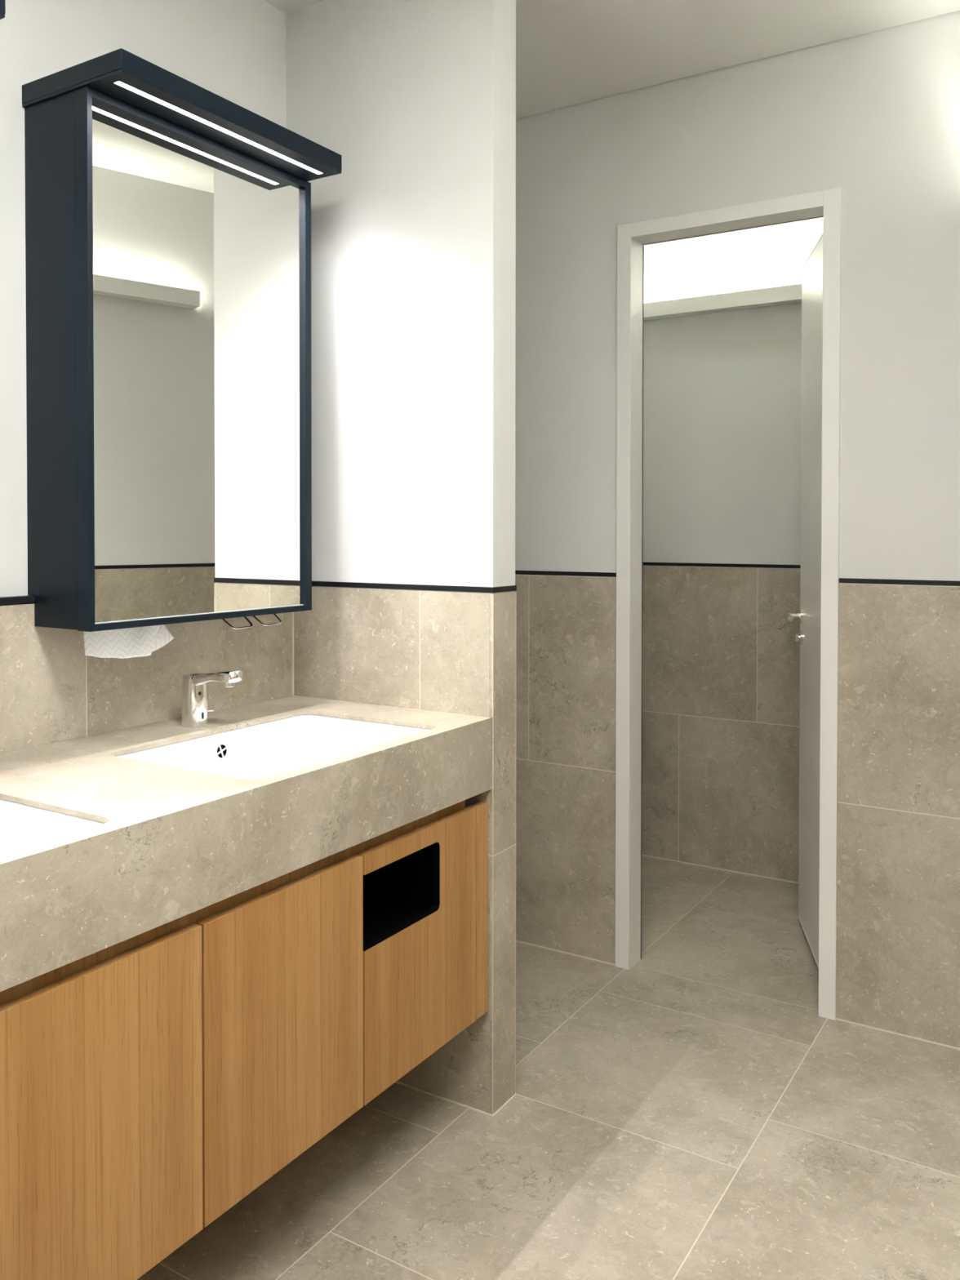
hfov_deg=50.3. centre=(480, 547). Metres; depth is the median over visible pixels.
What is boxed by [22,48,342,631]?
upper cabinet
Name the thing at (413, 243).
wall
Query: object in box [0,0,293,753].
wall
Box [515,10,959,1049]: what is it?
wall
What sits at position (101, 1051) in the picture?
vanity cabinet
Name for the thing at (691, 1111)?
floor
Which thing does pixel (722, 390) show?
wall
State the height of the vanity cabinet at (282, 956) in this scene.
0.507 m
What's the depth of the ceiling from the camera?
2.71 m
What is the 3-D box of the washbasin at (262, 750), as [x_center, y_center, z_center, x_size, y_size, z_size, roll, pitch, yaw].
[-0.397,0.463,2.065,0.418,0.132,0.597,1,1,32]
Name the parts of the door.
handle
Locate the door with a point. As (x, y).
(817, 637)
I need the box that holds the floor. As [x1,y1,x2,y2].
[137,855,959,1279]
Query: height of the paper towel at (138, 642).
0.073 m
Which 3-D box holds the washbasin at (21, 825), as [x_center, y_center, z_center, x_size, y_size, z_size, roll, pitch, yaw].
[-0.839,0.474,1.352,0.418,0.132,0.597,1,1,32]
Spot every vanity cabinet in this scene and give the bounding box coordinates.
[0,914,203,1279]
[189,847,363,1226]
[351,800,488,1105]
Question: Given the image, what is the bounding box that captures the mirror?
[75,86,311,631]
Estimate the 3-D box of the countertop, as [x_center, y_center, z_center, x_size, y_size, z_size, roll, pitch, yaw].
[-0.677,0.473,1.742,0.596,0.162,1.709,1,1,32]
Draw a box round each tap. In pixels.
[181,670,242,728]
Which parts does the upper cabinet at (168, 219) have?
glass edge trim, wire lever, wire lever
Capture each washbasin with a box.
[0,799,105,853]
[115,714,430,778]
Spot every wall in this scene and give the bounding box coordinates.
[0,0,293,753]
[285,0,516,1117]
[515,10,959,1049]
[641,217,822,883]
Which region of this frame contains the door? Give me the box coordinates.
[615,187,841,1020]
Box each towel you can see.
[83,624,173,658]
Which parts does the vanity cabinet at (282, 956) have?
rail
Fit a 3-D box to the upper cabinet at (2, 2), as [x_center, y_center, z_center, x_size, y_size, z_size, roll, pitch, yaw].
[-1.044,-0.344,1.468,0.291,1.089,0.625,1,1,32]
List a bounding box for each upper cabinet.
[0,0,5,19]
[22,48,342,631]
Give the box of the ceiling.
[263,0,959,119]
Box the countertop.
[0,695,492,991]
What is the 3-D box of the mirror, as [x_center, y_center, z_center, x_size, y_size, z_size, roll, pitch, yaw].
[-0.578,-0.352,2.169,0.036,1.010,0.620,1,1,32]
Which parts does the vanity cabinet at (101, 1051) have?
rail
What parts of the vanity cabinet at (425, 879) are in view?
rail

